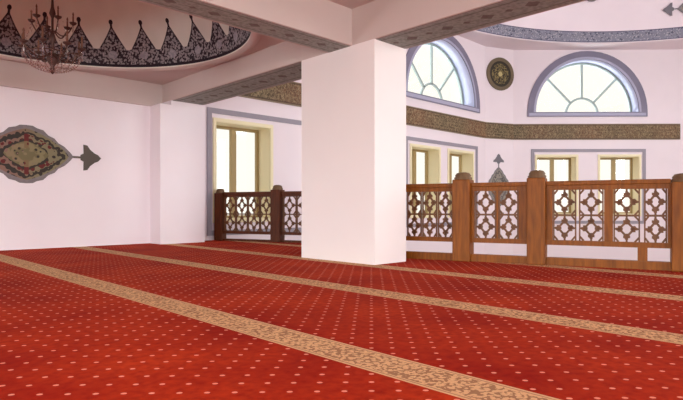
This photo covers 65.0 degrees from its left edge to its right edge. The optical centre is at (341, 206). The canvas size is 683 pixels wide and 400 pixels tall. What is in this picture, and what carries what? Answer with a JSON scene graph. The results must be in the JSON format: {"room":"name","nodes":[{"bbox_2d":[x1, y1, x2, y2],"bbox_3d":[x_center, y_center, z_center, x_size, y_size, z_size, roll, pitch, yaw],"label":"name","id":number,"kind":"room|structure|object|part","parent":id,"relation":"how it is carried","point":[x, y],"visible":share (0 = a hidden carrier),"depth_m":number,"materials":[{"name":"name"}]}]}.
{"room":"mosque","nodes":[
{"label":"mosque","id":0,"kind":"room"},
{"bbox_2d":[0,0,284,84],"bbox_3d":[-4.841,-3.450,6.021,8.480,2.000,5.180,0,0,-44],"label":"ceiling","id":1,"kind":"structure","parent":0,"point":[129,34],"depth_m":9.20,"materials":[{"name":"paint"}]},
{"bbox_2d":[18,0,85,74],"bbox_3d":[-3.796,-3.095,7.040,0.771,2.710,0.775,0,0,12],"label":"chandelier","id":2,"kind":"object","parent":1,"relation":"hanging from","point":[52,58],"visible":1,"depth_m":7.01,"materials":[{"name":"brown metal"}]},
{"bbox_3d":[-3.988,-2.001,7.004,0.342,0.144,0.020,0,0,-11],"label":"arm","id":3,"kind":"part","parent":2,"relation":"part of","materials":[{"name":"brown metal"}]},
{"bbox_3d":[-3.906,-2.001,6.879,0.020,0.144,0.342,0,0,34],"label":"arm","id":4,"kind":"part","parent":2,"relation":"part of","materials":[{"name":"brown metal"}]},
{"bbox_3d":[-3.760,-2.001,6.848,0.020,0.144,0.342,0,0,-11],"label":"arm","id":5,"kind":"part","parent":2,"relation":"part of","materials":[{"name":"brown metal"}]},
{"bbox_3d":[-3.796,-2.395,7.040,0.150,1.310,0.146,0,0,-44],"label":"stem","id":6,"kind":"part","parent":2,"relation":"part of","materials":[{"name":"brown metal"}]},
{"bbox_3d":[-3.635,-2.001,6.930,0.342,0.144,0.020,0,0,34],"label":"arm","id":7,"kind":"part","parent":2,"relation":"part of","materials":[{"name":"brown metal"}]},
{"bbox_3d":[-3.659,-2.329,7.072,0.233,0.167,0.017,0,0,-13],"label":"arm","id":8,"kind":"part","parent":2,"relation":"part of","materials":[{"name":"brown metal"}]},
{"bbox_3d":[-3.686,-2.001,7.202,0.020,0.144,0.342,0,0,34],"label":"arm","id":9,"kind":"part","parent":2,"relation":"part of","materials":[{"name":"brown metal"}]},
{"bbox_3d":[-3.604,-2.001,7.077,0.342,0.144,0.020,0,0,-11],"label":"arm","id":10,"kind":"part","parent":2,"relation":"part of","materials":[{"name":"brown metal"}]},
{"bbox_2d":[0,35,484,253],"bbox_3d":[-2.426,-0.810,12.380,20.820,10.060,0.550,0,0,-44],"label":"wall","id":11,"kind":"structure","parent":0,"point":[108,202],"depth_m":10.12,"materials":[{"name":"paint"}]},
{"bbox_2d":[0,125,100,182],"bbox_3d":[-5.362,-0.900,9.117,2.470,0.990,0.020,0,0,-44],"label":"wall medallion","id":12,"kind":"object","parent":11,"relation":"attached to","point":[28,154],"visible":1,"depth_m":9.16,"materials":[{"name":"paint"}]},
{"bbox_2d":[0,59,161,105],"bbox_3d":[-6.640,-2.225,7.835,8.440,0.450,0.070,0,0,-44],"label":"beam","id":13,"kind":"structure","parent":11,"relation":"attached to","point":[13,74],"depth_m":9.65,"materials":[{"name":"paint"}]},
{"bbox_2d":[0,32,260,71],"bbox_3d":[-3.662,-2.433,7.046,5.180,0.035,5.180,0,0,-44],"label":"trim","id":14,"kind":"structure","parent":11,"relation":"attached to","point":[254,38],"depth_m":9.11,"materials":[{"name":"paint"}]},
{"bbox_2d":[150,100,204,243],"bbox_3d":[-3.306,-0.685,10.823,0.955,2.810,0.450,0,0,-44],"label":"pillar","id":15,"kind":"structure","parent":11,"relation":"attached to","point":[177,129],"depth_m":10.59,"materials":[{"name":"paint"}]},
{"bbox_2d":[162,41,301,104],"bbox_3d":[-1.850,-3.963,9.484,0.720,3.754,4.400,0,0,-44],"label":"beam","id":16,"kind":"structure","parent":11,"relation":"attached to","point":[281,63],"depth_m":9.05,"materials":[{"name":"paint"}]},
{"bbox_2d":[207,107,301,235],"bbox_3d":[-1.300,-0.765,13.074,4.440,2.770,0.030,0,0,-44],"label":"trim","id":17,"kind":"structure","parent":11,"relation":"attached to","point":[210,110],"depth_m":11.58,"materials":[{"name":"grey paint"}]},
{"bbox_2d":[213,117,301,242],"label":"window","id":18,"kind":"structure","parent":11,"relation":"in","point":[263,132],"depth_m":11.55,"materials":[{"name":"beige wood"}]},
{"bbox_3d":[-2.627,0.210,11.624,0.190,1.020,0.190,0,0,24],"label":"post","id":19,"kind":"part","parent":18,"relation":"part of","materials":[{"name":"brown wood"}]},
{"bbox_3d":[-2.393,0.150,11.520,0.290,0.733,0.030,0,0,24],"label":"lattice panel","id":20,"kind":"part","parent":18,"relation":"part of","materials":[{"name":"brown wood"}]},
{"bbox_3d":[-2.541,-0.800,12.527,1.460,2.140,0.100,0,0,-44],"label":"frame","id":21,"kind":"part","parent":18,"relation":"part of","materials":[{"name":"brown wood"}]},
{"bbox_3d":[-2.117,0.150,11.397,0.290,0.733,0.030,0,0,24],"label":"lattice panel","id":22,"kind":"part","parent":18,"relation":"part of","materials":[{"name":"brown wood"}]},
{"bbox_3d":[-2.370,0.261,12.351,1.460,0.021,0.430,0,0,-44],"label":"sill","id":23,"kind":"part","parent":18,"relation":"part of","materials":[{"name":"beige wood"}]},
{"bbox_3d":[-1.979,-0.238,11.335,1.230,0.056,0.060,0,0,24],"label":"rail","id":24,"kind":"part","parent":18,"relation":"part of","materials":[{"name":"brown wood"}]},
{"bbox_3d":[-1.979,-0.292,11.335,1.230,0.055,0.100,0,0,24],"label":"rail","id":25,"kind":"part","parent":18,"relation":"part of","materials":[{"name":"brown wood"}]},
{"bbox_3d":[-1.979,0.540,11.335,1.230,0.060,0.070,0,0,24],"label":"rail","id":26,"kind":"part","parent":18,"relation":"part of","materials":[{"name":"brown wood"}]},
{"bbox_3d":[-1.979,0.700,11.335,1.230,0.040,0.090,0,0,24],"label":"rail","id":27,"kind":"part","parent":18,"relation":"part of","materials":[{"name":"brown wood"}]},
{"bbox_3d":[-1.840,0.150,11.274,0.290,0.733,0.030,0,0,24],"label":"lattice panel","id":28,"kind":"part","parent":18,"relation":"part of","materials":[{"name":"brown wood"}]},
{"bbox_3d":[-1.268,0.132,11.019,3.169,1.177,0.224,0,0,24],"label":"balustrade","id":29,"kind":"part","parent":18,"relation":"part of","materials":[{"name":"brown wood"}]},
{"bbox_3d":[-1.564,0.150,11.151,0.290,0.733,0.030,0,0,24],"label":"lattice panel","id":30,"kind":"part","parent":18,"relation":"part of","materials":[{"name":"brown wood"}]},
{"bbox_3d":[-1.316,0.182,11.041,0.220,1.075,0.220,0,0,24],"label":"post","id":31,"kind":"part","parent":18,"relation":"part of","materials":[{"name":"brown wood"}]},
{"bbox_3d":[-1.058,0.150,10.926,0.314,0.734,0.030,0,0,24],"label":"lattice panel","id":32,"kind":"part","parent":18,"relation":"part of","materials":[{"name":"brown wood"}]},
{"bbox_3d":[-0.610,-0.238,10.727,1.325,0.056,0.060,0,0,24],"label":"rail","id":33,"kind":"part","parent":18,"relation":"part of","materials":[{"name":"brown wood"}]},
{"bbox_3d":[-0.610,-0.292,10.727,1.325,0.055,0.100,0,0,24],"label":"rail","id":34,"kind":"part","parent":18,"relation":"part of","materials":[{"name":"brown wood"}]},
{"bbox_3d":[-0.610,0.540,10.727,1.325,0.060,0.070,0,0,24],"label":"rail","id":35,"kind":"part","parent":18,"relation":"part of","materials":[{"name":"brown wood"}]},
{"bbox_3d":[-0.610,0.700,10.727,1.325,0.040,0.090,0,0,24],"label":"rail","id":36,"kind":"part","parent":18,"relation":"part of","materials":[{"name":"brown wood"}]},
{"bbox_3d":[-0.759,0.150,10.793,0.314,0.734,0.030,0,0,24],"label":"lattice panel","id":37,"kind":"part","parent":18,"relation":"part of","materials":[{"name":"brown wood"}]},
{"bbox_2d":[239,82,485,137],"bbox_3d":[1.070,-2.788,15.384,11.620,0.585,0.035,0,0,-44],"label":"trim","id":38,"kind":"structure","parent":11,"relation":"attached to","point":[290,93],"depth_m":16.72,"materials":[{"name":"brown paint"}]},
{"bbox_2d":[410,143,440,217],"bbox_3d":[2.486,-0.800,17.125,1.590,2.290,0.540,0,0,-44],"label":"window","id":39,"kind":"structure","parent":11,"relation":"in","point":[432,154],"depth_m":17.48,"materials":[{"name":"beige wood"}]},
{"bbox_3d":[2.333,-0.800,17.283,1.440,2.140,0.100,0,0,-44],"label":"frame","id":40,"kind":"part","parent":39,"relation":"part of","materials":[{"name":"brown wood"}]},
{"bbox_2d":[406,136,477,226],"bbox_3d":[3.387,-0.765,17.648,4.060,2.770,0.030,0,0,-44],"label":"trim","id":41,"kind":"structure","parent":11,"relation":"attached to","point":[407,137],"depth_m":17.24,"materials":[{"name":"grey paint"}]},
{"bbox_2d":[406,36,479,112],"bbox_3d":[3.179,-4.565,17.790,4.420,2.430,0.556,0,0,-44],"label":"window","id":42,"kind":"structure","parent":11,"relation":"in","point":[449,46],"depth_m":18.35,"materials":[{"name":"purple paint"}]},
{"bbox_3d":[3.013,-4.499,17.960,3.805,1.966,0.080,0,0,-44],"label":"frame","id":43,"kind":"part","parent":42,"relation":"part of","materials":[{"name":"grey"}]},
{"bbox_2d":[447,148,473,216],"bbox_3d":[3.918,-0.800,18.522,1.590,2.290,0.540,0,0,-44],"label":"window","id":44,"kind":"structure","parent":11,"relation":"in","point":[466,158],"depth_m":18.80,"materials":[{"name":"beige wood"}]},
{"bbox_3d":[3.764,-0.800,18.680,1.440,2.140,0.100,0,0,-44],"label":"frame","id":45,"kind":"part","parent":44,"relation":"part of","materials":[{"name":"brown wood"}]},
{"bbox_2d":[0,240,682,399],"bbox_3d":[0.450,0.730,2.381,10.970,0.020,17.780,0,0,-44],"label":"floor","id":46,"kind":"structure","parent":0,"point":[209,319],"depth_m":3.26,"materials":[{"name":"red carpet"}]},
{"bbox_2d":[406,170,682,271],"bbox_3d":[2.076,0.127,6.962,4.242,1.187,0.245,0,0,28],"label":"balustrade","id":47,"kind":"object","parent":46,"relation":"on","point":[535,217],"visible":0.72,"depth_m":6.66,"materials":[{"name":"brown wood"}]},
{"bbox_3d":[1.024,0.100,7.515,0.211,0.631,0.030,0,0,28],"label":"lattice panel","id":48,"kind":"part","parent":47,"relation":"part of","materials":[{"name":"brown wood"}]},
{"bbox_3d":[0.865,-0.238,7.599,1.505,0.056,0.060,0,0,28],"label":"rail","id":49,"kind":"part","parent":47,"relation":"part of","materials":[{"name":"brown wood"}]},
{"bbox_3d":[0.865,-0.292,7.599,1.505,0.055,0.100,0,0,28],"label":"rail","id":50,"kind":"part","parent":47,"relation":"part of","materials":[{"name":"brown wood"}]},
{"bbox_3d":[0.865,0.440,7.599,1.505,0.060,0.070,0,0,28],"label":"rail","id":51,"kind":"part","parent":47,"relation":"part of","materials":[{"name":"brown wood"}]},
{"bbox_3d":[0.865,0.672,7.599,1.505,0.095,0.090,0,0,28],"label":"rail","id":52,"kind":"part","parent":47,"relation":"part of","materials":[{"name":"brown wood"}]},
{"bbox_3d":[1.221,0.100,7.411,0.211,0.631,0.030,0,0,28],"label":"lattice panel","id":53,"kind":"part","parent":47,"relation":"part of","materials":[{"name":"brown wood"}]},
{"bbox_3d":[1.419,0.100,7.307,0.211,0.631,0.030,0,0,28],"label":"lattice panel","id":54,"kind":"part","parent":47,"relation":"part of","materials":[{"name":"brown wood"}]},
{"bbox_3d":[1.633,0.177,7.195,0.235,1.085,0.235,0,0,28],"label":"post","id":55,"kind":"part","parent":47,"relation":"part of","materials":[{"name":"brown wood"}]},
{"bbox_3d":[1.898,0.100,7.055,0.270,0.633,0.030,0,0,28],"label":"lattice panel","id":56,"kind":"part","parent":47,"relation":"part of","materials":[{"name":"brown wood"}]},
{"bbox_3d":[2.052,-0.238,6.974,0.717,0.056,0.060,0,0,28],"label":"rail","id":57,"kind":"part","parent":47,"relation":"part of","materials":[{"name":"brown wood"}]},
{"bbox_3d":[2.052,-0.292,6.974,0.717,0.055,0.100,0,0,28],"label":"rail","id":58,"kind":"part","parent":47,"relation":"part of","materials":[{"name":"brown wood"}]},
{"bbox_3d":[2.052,0.440,6.974,0.717,0.060,0.070,0,0,28],"label":"rail","id":59,"kind":"part","parent":47,"relation":"part of","materials":[{"name":"brown wood"}]},
{"bbox_3d":[2.052,0.672,6.974,0.717,0.095,0.090,0,0,28],"label":"rail","id":60,"kind":"part","parent":47,"relation":"part of","materials":[{"name":"brown wood"}]},
{"bbox_3d":[2.157,0.100,6.919,0.245,0.632,0.030,0,0,28],"label":"lattice panel","id":61,"kind":"part","parent":47,"relation":"part of","materials":[{"name":"brown wood"}]},
{"bbox_3d":[2.465,0.177,6.757,0.220,1.085,0.220,0,0,28],"label":"post","id":62,"kind":"part","parent":47,"relation":"part of","materials":[{"name":"brown wood"}]},
{"bbox_3d":[2.750,0.100,6.607,0.265,0.633,0.030,0,0,28],"label":"lattice panel","id":63,"kind":"part","parent":47,"relation":"part of","materials":[{"name":"brown wood"}]},
{"bbox_3d":[3.013,0.100,6.468,0.270,0.633,0.030,0,0,28],"label":"lattice panel","id":64,"kind":"part","parent":47,"relation":"part of","materials":[{"name":"brown wood"}]},
{"bbox_3d":[3.150,-0.238,6.396,1.330,0.056,0.060,0,0,28],"label":"rail","id":65,"kind":"part","parent":47,"relation":"part of","materials":[{"name":"brown wood"}]},
{"bbox_3d":[3.150,-0.292,6.396,1.330,0.055,0.100,0,0,28],"label":"rail","id":66,"kind":"part","parent":47,"relation":"part of","materials":[{"name":"brown wood"}]},
{"bbox_3d":[3.150,0.440,6.396,1.330,0.060,0.070,0,0,28],"label":"rail","id":67,"kind":"part","parent":47,"relation":"part of","materials":[{"name":"brown wood"}]},
{"bbox_3d":[3.150,0.672,6.396,1.330,0.095,0.090,0,0,28],"label":"rail","id":68,"kind":"part","parent":47,"relation":"part of","materials":[{"name":"brown wood"}]},
{"bbox_3d":[3.347,0.100,6.293,0.275,0.634,0.030,0,0,28],"label":"lattice panel","id":69,"kind":"part","parent":47,"relation":"part of","materials":[{"name":"brown wood"}]},
{"bbox_3d":[3.606,0.100,6.156,0.230,0.632,0.030,0,0,28],"label":"lattice panel","id":70,"kind":"part","parent":47,"relation":"part of","materials":[{"name":"brown wood"}]},
{"bbox_3d":[3.845,0.220,6.031,0.240,1.000,0.240,0,0,28],"label":"post","id":71,"kind":"part","parent":47,"relation":"part of","materials":[{"name":"brown wood"}]},
{"bbox_2d":[328,0,374,8],"bbox_3d":[1.368,-2.620,-0.342,8.480,0.120,12.600,0,0,-44],"label":"ceiling","id":72,"kind":"structure","parent":0,"point":[351,4],"depth_m":6.71,"materials":[{"name":"paint"}]},
{"bbox_2d":[137,0,351,52],"bbox_3d":[-3.047,-2.343,4.153,8.440,0.514,0.460,0,0,-44],"label":"beam","id":73,"kind":"structure","parent":72,"relation":"attached to","point":[321,25],"depth_m":6.26,"materials":[{"name":"paint"}]},
{"bbox_2d":[302,39,405,264],"bbox_3d":[0.141,-0.685,7.372,0.620,2.810,1.405,0,0,-44],"label":"wall pillar","id":74,"kind":"structure","parent":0,"point":[354,96],"depth_m":6.98,"materials":[{"name":"paint"}]},
{"bbox_2d":[485,46,512,254],"bbox_3d":[5.697,-0.810,19.942,1.256,10.060,0.550,0,0,-22],"label":"wall","id":75,"kind":"structure","parent":0,"point":[498,104],"depth_m":19.67,"materials":[{"name":"paint"}]},
{"bbox_2d":[488,154,508,216],"bbox_3d":[5.766,-0.720,19.663,0.990,2.470,0.021,0,0,-22],"label":"wall medallion","id":76,"kind":"object","parent":75,"relation":"attached to","point":[498,176],"visible":0.47,"depth_m":19.65,"materials":[{"name":"grey paint"}]},
{"bbox_2d":[486,57,513,90],"bbox_3d":[5.827,-4.880,19.671,1.200,1.200,0.051,0,0,-22],"label":"roundel","id":77,"kind":"object","parent":75,"relation":"attached to","point":[499,72],"visible":1,"depth_m":19.65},
{"bbox_3d":[5.824,-4.880,19.681,0.960,0.960,0.030,0,0,-22],"label":"roundel panel","id":78,"kind":"part","parent":77,"relation":"part of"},
{"bbox_2d":[486,122,513,139],"bbox_3d":[5.806,-2.788,19.671,1.256,0.585,0.035,0,0,-22],"label":"trim","id":79,"kind":"structure","parent":75,"relation":"attached to","point":[493,130],"depth_m":19.65,"materials":[{"name":"brown paint"}]},
{"bbox_2d":[458,31,682,49],"bbox_3d":[9.277,-5.890,11.184,17.900,0.120,18.050,0,0,-44],"label":"ceiling","id":80,"kind":"structure","parent":0,"point":[486,40],"depth_m":19.35,"materials":[{"name":"paint"}]},
{"bbox_2d":[302,0,585,59],"bbox_3d":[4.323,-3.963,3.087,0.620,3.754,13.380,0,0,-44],"label":"beam","id":81,"kind":"structure","parent":80,"relation":"attached to","point":[405,24],"depth_m":6.23,"materials":[{"name":"paint"}]},
{"bbox_2d":[501,0,682,30],"bbox_3d":[8.906,-9.920,10.690,16.600,7.400,16.600,0,0,-44],"label":"ceiling","id":82,"kind":"structure","parent":0,"point":[598,15],"depth_m":18.86,"materials":[{"name":"paint"}]},
{"bbox_2d":[663,3,682,15],"bbox_3d":[12.240,-6.838,18.178,2.346,0.939,0.136,0,0,24],"label":"wall medallion","id":83,"kind":"object","parent":82,"relation":"attached to","point":[668,9],"visible":1,"depth_m":18.52,"materials":[{"name":"grey paint"}]},
{"bbox_2d":[513,50,682,261],"bbox_3d":[9.671,-0.810,20.155,6.570,10.060,0.550,0,0,1],"label":"wall","id":84,"kind":"structure","parent":0,"point":[659,73],"depth_m":19.88,"materials":[{"name":"paint"}]},
{"bbox_2d":[535,155,577,215],"bbox_3d":[7.986,-0.800,20.141,1.590,2.290,0.540,0,0,1],"label":"window","id":85,"kind":"structure","parent":84,"relation":"in","point":[572,159],"depth_m":20.17,"materials":[{"name":"beige wood"}]},
{"bbox_2d":[475,24,682,43],"bbox_3d":[8.906,-6.025,10.690,16.600,0.390,16.600,0,0,-44],"label":"trim","id":86,"kind":"structure","parent":84,"relation":"attached to","point":[499,29],"depth_m":18.81,"materials":[{"name":"paint"}]},
{"bbox_2d":[527,51,647,116],"bbox_3d":[9.115,-4.565,20.119,4.420,2.430,0.556,0,0,1],"label":"window","id":87,"kind":"structure","parent":84,"relation":"in","point":[634,92],"depth_m":19.86,"materials":[{"name":"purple paint"}]},
{"bbox_3d":[9.118,-4.499,20.357,3.805,1.966,0.080,0,0,1],"label":"frame","id":88,"kind":"part","parent":87,"relation":"part of","materials":[{"name":"grey"}]},
{"bbox_2d":[531,149,645,223],"bbox_3d":[9.152,-0.765,19.872,4.220,2.770,0.030,0,0,1],"label":"trim","id":89,"kind":"structure","parent":84,"relation":"attached to","point":[643,151],"depth_m":19.86,"materials":[{"name":"grey paint"}]},
{"bbox_2d":[514,124,679,139],"bbox_3d":[9.452,-2.788,19.866,6.140,0.585,0.041,0,0,1],"label":"trim","id":90,"kind":"structure","parent":84,"relation":"attached to","point":[521,131],"depth_m":19.85,"materials":[{"name":"brown paint"}]},
{"bbox_2d":[598,154,640,215],"bbox_3d":[10.305,-0.800,20.113,1.590,2.290,0.540,0,0,1],"label":"window","id":91,"kind":"structure","parent":84,"relation":"in","point":[635,159],"depth_m":20.12,"materials":[{"name":"beige wood"}]},
{"bbox_3d":[10.308,-0.800,20.333,1.440,2.140,0.100,0,0,1],"label":"frame","id":92,"kind":"part","parent":91,"relation":"part of","materials":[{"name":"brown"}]}
]}

